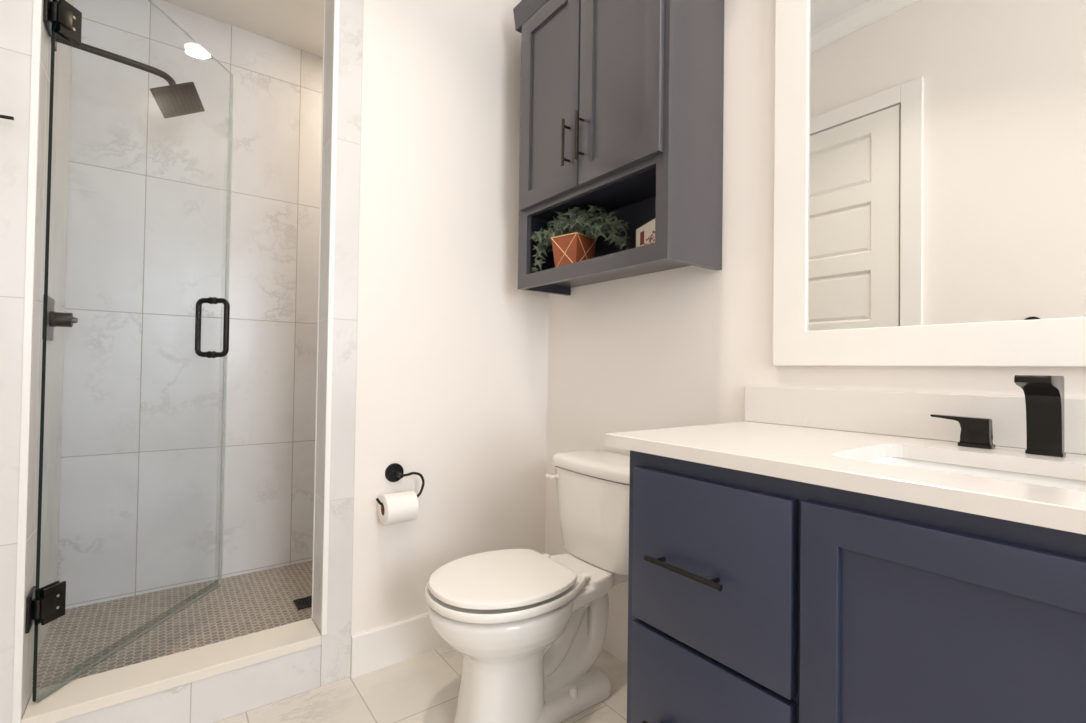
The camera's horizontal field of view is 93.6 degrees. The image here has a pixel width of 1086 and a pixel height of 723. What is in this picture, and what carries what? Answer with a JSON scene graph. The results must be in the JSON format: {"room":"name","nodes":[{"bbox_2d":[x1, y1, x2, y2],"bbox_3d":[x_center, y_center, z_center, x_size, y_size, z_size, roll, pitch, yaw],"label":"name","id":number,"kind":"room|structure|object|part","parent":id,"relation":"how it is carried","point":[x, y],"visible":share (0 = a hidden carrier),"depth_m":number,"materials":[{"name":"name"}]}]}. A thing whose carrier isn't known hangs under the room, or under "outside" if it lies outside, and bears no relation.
{"room":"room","nodes":[
{"label":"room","id":0,"kind":"room"},
{"bbox_2d":[0,115,13,119],"bbox_3d":[-1.294,-0.569,1.173,0.108,0.036,0.036,1,-1,-37],"label":"robe hook","id":1,"kind":"object","parent":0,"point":[1,116],"visible":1,"depth_m":1.20,"materials":[{"name":"black metal"}]},
{"bbox_2d":[33,0,73,658],"bbox_3d":[-1.726,-0.253,1.702,0.100,2.688,1.005,1,-1,-37],"label":"wall","id":2,"kind":"structure","parent":0,"point":[62,61],"depth_m":1.88,"materials":[{"name":"stone"}]},
{"bbox_2d":[42,295,77,340],"bbox_3d":[-1.659,-0.146,1.760,0.079,0.147,0.146,1,-1,-37],"label":"shower valve","id":3,"kind":"object","parent":2,"relation":"attached to","point":[54,319],"visible":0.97,"depth_m":1.74,"materials":[{"name":"grey metal"}]},
{"bbox_3d":[-1.687,-0.147,1.739,0.010,0.147,0.146,1,-1,-37],"label":"plate","id":4,"kind":"part","parent":3,"relation":"part of","materials":[{"name":"grey metal"}]},
{"bbox_3d":[-1.661,-0.145,1.759,0.056,0.054,0.054,1,-1,-37],"label":"knob","id":5,"kind":"part","parent":3,"relation":"part of","materials":[{"name":"brown metal"}]},
{"bbox_2d":[25,0,229,700],"bbox_3d":[-1.291,-0.138,1.655,0.129,2.029,0.750,1,-1,6],"label":"shower door","id":6,"kind":"structure","parent":2,"relation":"attached to","point":[45,604],"depth_m":1.32,"materials":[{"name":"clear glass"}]},
{"bbox_3d":[-1.304,0.631,1.298,0.006,0.090,0.080,1,-1,-37],"label":"wall plate","id":7,"kind":"part","parent":6,"relation":"part of","materials":[{"name":"black metal"}]},
{"bbox_3d":[-1.269,-0.141,1.668,0.010,2.023,0.712,1,-1,2],"label":"glass panel","id":8,"kind":"part","parent":6,"relation":"part of","materials":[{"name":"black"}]},
{"bbox_3d":[-1.282,-0.906,1.321,0.006,0.090,0.080,1,-1,-37],"label":"wall plate","id":9,"kind":"part","parent":6,"relation":"part of","materials":[{"name":"black metal"}]},
{"bbox_3d":[-1.260,-0.129,1.942,0.130,0.226,0.020,1,-1,2],"label":"pull handle","id":10,"kind":"part","parent":6,"relation":"part of","materials":[{"name":"black metal"}]},
{"bbox_2d":[55,34,204,117],"bbox_3d":[-1.490,-1.031,1.861,0.435,0.176,0.158,1,-1,-37],"label":"shower","id":11,"kind":"object","parent":2,"relation":"attached to","point":[173,100],"visible":0.93,"depth_m":1.90,"materials":[{"name":"brown metal"}]},
{"bbox_3d":[-1.515,-1.049,1.833,0.355,0.112,0.043,2,-1,-41],"label":"arm","id":12,"kind":"part","parent":11,"relation":"part of","materials":[{"name":"brown metal"}]},
{"bbox_3d":[-1.385,-0.993,1.938,0.133,0.105,0.157,1,-1,-19],"label":"head plate","id":13,"kind":"part","parent":11,"relation":"part of","materials":[{"name":"brown metal"}]},
{"bbox_2d":[32,560,312,691],"bbox_3d":[-1.008,1.060,2.167,1.660,0.096,0.905,1,-1,-37],"label":"floor","id":14,"kind":"structure","parent":0,"point":[87,640],"depth_m":1.97,"materials":[{"name":"tile"}]},
{"bbox_2d":[293,596,311,609],"bbox_3d":[-0.985,1.010,2.142,0.100,0.004,0.100,1,-1,-37],"label":"shower drain","id":15,"kind":"object","parent":14,"relation":"on","point":[306,602],"visible":0.62,"depth_m":2.13,"materials":[{"name":"black metal"}]},
{"bbox_2d":[57,0,322,608],"bbox_3d":[-1.249,-0.233,2.620,1.760,2.688,0.100,1,-1,-37],"label":"wall","id":16,"kind":"structure","parent":0,"point":[180,467],"depth_m":2.29,"materials":[{"name":"stone"}]},
{"bbox_2d":[162,0,323,57],"bbox_3d":[-1.000,-1.619,2.247,1.860,0.080,1.005,1,-1,-37],"label":"ceiling","id":17,"kind":"structure","parent":0,"point":[299,24],"depth_m":2.34,"materials":[{"name":"white paint"}]},
{"bbox_2d":[0,0,548,722],"bbox_3d":[-0.681,-0.469,1.770,1.870,3.050,0.133,1,-1,-37],"label":"wall","id":18,"kind":"structure","parent":0,"point":[452,368],"depth_m":1.87,"materials":[{"name":"paint"}]},
{"bbox_2d":[12,0,41,722],"bbox_3d":[-1.260,-0.484,1.260,0.014,3.050,0.010,1,-1,-37],"label":"trim","id":19,"kind":"structure","parent":18,"relation":"attached to","point":[37,4],"depth_m":1.25,"materials":[{"name":"white"}]},
{"bbox_2d":[321,0,339,634],"bbox_3d":[-0.693,-0.554,1.681,0.016,2.882,0.010,1,-1,-37],"label":"trim","id":20,"kind":"structure","parent":18,"relation":"attached to","point":[336,2],"depth_m":1.67,"materials":[{"name":"white"}]},
{"bbox_2d":[350,613,448,677],"bbox_3d":[-0.316,0.996,1.948,0.812,0.138,0.014,1,-1,-37],"label":"baseboard","id":21,"kind":"structure","parent":18,"relation":"attached to","point":[383,646],"depth_m":1.78,"materials":[{"name":"white paint"}]},
{"bbox_2d":[376,463,424,505],"bbox_3d":[-0.505,0.424,1.773,0.172,0.129,0.072,1,-1,-37],"label":"toilet paper holder","id":22,"kind":"object","parent":18,"relation":"attached to","point":[394,472],"visible":0.88,"depth_m":1.79,"materials":[{"name":"black metal"}]},
{"bbox_2d":[378,491,418,524],"bbox_3d":[-0.495,0.499,1.743,0.109,0.100,0.100,1,-1,-37],"label":"toilet paper roll","id":23,"kind":"object","parent":22,"relation":"hanging from","point":[398,507],"visible":0.99,"depth_m":1.71,"materials":[{"name":"white paper"}]},
{"bbox_2d":[312,0,363,686],"bbox_3d":[-0.701,-0.469,1.756,0.094,3.050,0.133,1,-1,-37],"label":"wall","id":24,"kind":"structure","parent":0,"point":[336,644],"depth_m":1.70,"materials":[{"name":"stone"}]},
{"bbox_2d":[311,0,324,618],"bbox_3d":[-0.779,-0.278,1.776,0.004,2.333,0.008,1,-1,-37],"label":"trim","id":25,"kind":"structure","parent":24,"relation":"attached to","point":[324,0],"depth_m":1.77,"materials":[{"name":"white"}]},
{"bbox_2d":[215,645,626,722],"bbox_3d":[0.577,1.097,-0.059,1.970,0.100,4.300,1,-1,-37],"label":"floor","id":26,"kind":"structure","parent":0,"point":[424,688],"depth_m":1.60,"materials":[{"name":"tile"}]},
{"bbox_2d":[21,618,320,722],"bbox_3d":[-1.038,0.964,1.502,0.689,0.167,0.144,1,-1,-37],"label":"shower curb","id":27,"kind":"object","parent":26,"relation":"on","point":[215,682],"visible":0.87,"depth_m":1.47,"materials":[{"name":"stone"}]},
{"bbox_2d":[425,449,629,722],"bbox_3d":[-0.003,0.695,1.580,0.738,0.738,0.438,1,-1,-37],"label":"toilet","id":28,"kind":"object","parent":26,"relation":"on","point":[528,626],"visible":0.98,"depth_m":1.50,"materials":[{"name":"white ceramic"}]},
{"bbox_3d":[-0.128,0.628,1.487,0.405,0.018,0.373,1,-1,-37],"label":"lid","id":29,"kind":"part","parent":28,"relation":"part of","materials":[{"name":"white plastic"}]},
{"bbox_3d":[-0.122,0.654,1.491,0.440,0.025,0.388,1,-1,-37],"label":"seat","id":30,"kind":"part","parent":28,"relation":"part of","materials":[{"name":"white plastic"}]},
{"bbox_3d":[-0.009,0.863,1.574,0.720,0.400,0.380,1,-1,-37],"label":"bowl","id":31,"kind":"part","parent":28,"relation":"part of","materials":[{"name":"white ceramic"}]},
{"bbox_3d":[0.034,0.412,1.826,0.029,0.016,0.050,1,-1,-37],"label":"flush lever","id":32,"kind":"part","parent":28,"relation":"part of","materials":[{"name":"white plastic"}]},
{"bbox_3d":[0.215,0.353,1.743,0.207,0.044,0.438,1,-1,-37],"label":"tank lid","id":33,"kind":"part","parent":28,"relation":"part of","materials":[{"name":"white ceramic"}]},
{"bbox_3d":[0.216,0.524,1.743,0.199,0.290,0.424,1,-1,-37],"label":"tank","id":34,"kind":"part","parent":28,"relation":"part of","materials":[{"name":"white ceramic"}]},
{"bbox_2d":[627,450,1085,722],"bbox_3d":[0.730,0.624,0.741,0.586,0.874,1.200,1,-1,-37],"label":"bathroom vanity","id":35,"kind":"object","parent":26,"relation":"on","point":[753,597],"visible":0.98,"depth_m":0.73,"materials":[{"name":"blue paint"}]},
{"bbox_3d":[0.255,0.379,0.923,0.031,0.011,0.165,1,-1,-37],"label":"handle","id":36,"kind":"part","parent":35,"relation":"part of","materials":[{"name":"black metal"}]},
{"bbox_3d":[0.285,0.719,0.915,0.020,0.378,0.330,1,-1,-37],"label":"drawer","id":37,"kind":"part","parent":35,"relation":"part of","materials":[{"name":"blue paint"}]},
{"bbox_3d":[0.290,0.368,0.920,0.020,0.304,0.330,1,-1,-37],"label":"drawer","id":38,"kind":"part","parent":35,"relation":"part of","materials":[{"name":"blue paint"}]},
{"bbox_2d":[605,386,1085,534],"bbox_3d":[0.745,0.124,0.762,0.558,0.126,1.292,1,-1,-37],"label":"countertop","id":39,"kind":"structure","parent":35,"relation":"on","point":[822,437],"depth_m":0.96,"materials":[{"name":"white stone"}]},
{"bbox_2d":[868,457,1085,491],"bbox_3d":[0.711,0.259,0.768,0.313,0.144,0.469,1,-1,-37],"label":"sink","id":40,"kind":"object","parent":39,"relation":"in","point":[1063,483],"visible":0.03,"depth_m":0.90,"materials":[{"name":"white ceramic"}]},
{"bbox_2d":[930,375,1065,456],"bbox_3d":[0.812,0.094,0.934,0.124,0.139,0.192,1,-1,-37],"label":"faucet","id":41,"kind":"object","parent":39,"relation":"on","point":[1044,395],"visible":1,"depth_m":0.89,"materials":[{"name":"black metal"}]},
{"bbox_3d":[0.820,0.133,1.001,0.022,0.050,0.094,1,-1,-37],"label":"handle","id":42,"kind":"part","parent":41,"relation":"part of","materials":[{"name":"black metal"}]},
{"bbox_3d":[0.834,0.161,0.982,0.028,0.007,0.051,1,-1,-37],"label":"handle","id":43,"kind":"part","parent":41,"relation":"part of","materials":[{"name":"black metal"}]},
{"bbox_3d":[0.849,0.093,0.871,0.109,0.138,0.045,1,-1,-37],"label":"spout","id":44,"kind":"part","parent":41,"relation":"part of","materials":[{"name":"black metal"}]},
{"bbox_3d":[0.884,0.161,0.897,0.027,0.007,0.048,1,-1,-37],"label":"plate","id":45,"kind":"part","parent":41,"relation":"part of","materials":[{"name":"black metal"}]},
{"bbox_3d":[0.530,0.559,0.591,0.020,0.695,0.457,1,-1,-37],"label":"door","id":46,"kind":"part","parent":35,"relation":"part of","materials":[{"name":"blue paint"}]},
{"bbox_2d":[551,232,596,266],"bbox_3d":[0.110,-0.385,1.827,0.121,0.114,0.121,0,-1,41],"label":"pot","id":47,"kind":"object","parent":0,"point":[572,247],"depth_m":1.79,"materials":[{"name":"orange ceramic"}]},
{"bbox_2d":[545,0,1085,663],"bbox_3d":[1.350,-0.458,0.521,0.100,3.050,4.300,1,-1,-37],"label":"wall","id":48,"kind":"structure","parent":0,"point":[677,347],"depth_m":1.54,"materials":[{"name":"paint"}]},
{"bbox_2d":[513,0,723,295],"bbox_3d":[0.206,-0.819,1.733,0.304,1.086,0.763,1,-1,-37],"label":"upper cabinet","id":49,"kind":"object","parent":48,"relation":"attached to","point":[622,101],"visible":0.98,"depth_m":1.55,"materials":[{"name":"wood"}]},
{"bbox_3d":[0.223,-1.322,1.748,0.279,0.078,0.763,1,-1,-37],"label":"crown moulding","id":50,"kind":"part","parent":49,"relation":"part of","materials":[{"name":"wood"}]},
{"bbox_3d":[0.022,-0.924,1.804,0.020,0.708,0.336,1,-1,-37],"label":"door","id":51,"kind":"part","parent":49,"relation":"part of","materials":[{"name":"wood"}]},
{"bbox_3d":[0.075,-0.719,1.680,0.034,0.152,0.010,1,-1,-37],"label":"handle","id":52,"kind":"part","parent":49,"relation":"part of","materials":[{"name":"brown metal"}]},
{"bbox_3d":[0.115,-0.719,1.625,0.034,0.152,0.010,1,-1,-37],"label":"handle","id":53,"kind":"part","parent":49,"relation":"part of","materials":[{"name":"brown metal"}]},
{"bbox_2d":[528,205,630,271],"bbox_3d":[0.145,-0.434,1.811,0.198,0.218,0.408,1,-1,-37],"label":"ivy","id":54,"kind":"object","parent":49,"relation":"on","point":[570,240],"visible":1,"depth_m":1.78,"materials":[{"name":"green plant"}]},
{"bbox_3d":[0.227,-0.925,1.528,0.020,0.708,0.335,1,-1,-37],"label":"door","id":55,"kind":"part","parent":49,"relation":"part of","materials":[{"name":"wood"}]},
{"bbox_2d":[634,216,655,247],"bbox_3d":[0.327,-0.381,1.603,0.016,0.109,0.150,1,-1,-15],"label":"sign","id":56,"kind":"object","parent":49,"relation":"on","point":[644,234],"visible":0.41,"depth_m":1.60,"materials":[{"name":"white paper"}]},
{"bbox_2d":[745,386,1085,454],"bbox_3d":[0.961,0.116,0.923,0.020,0.098,1.292,1,-1,-37],"label":"backsplash","id":57,"kind":"structure","parent":48,"relation":"attached to","point":[904,414],"depth_m":1.13,"materials":[{"name":"white stone"}]},
{"bbox_2d":[773,0,1085,366],"bbox_3d":[0.956,-0.586,0.952,0.023,1.192,1.080,1,-1,-37],"label":"wall mirror","id":58,"kind":"object","parent":48,"relation":"attached to","point":[930,155],"visible":1,"depth_m":1.10,"materials":[{"name":"mirror"}]}
]}

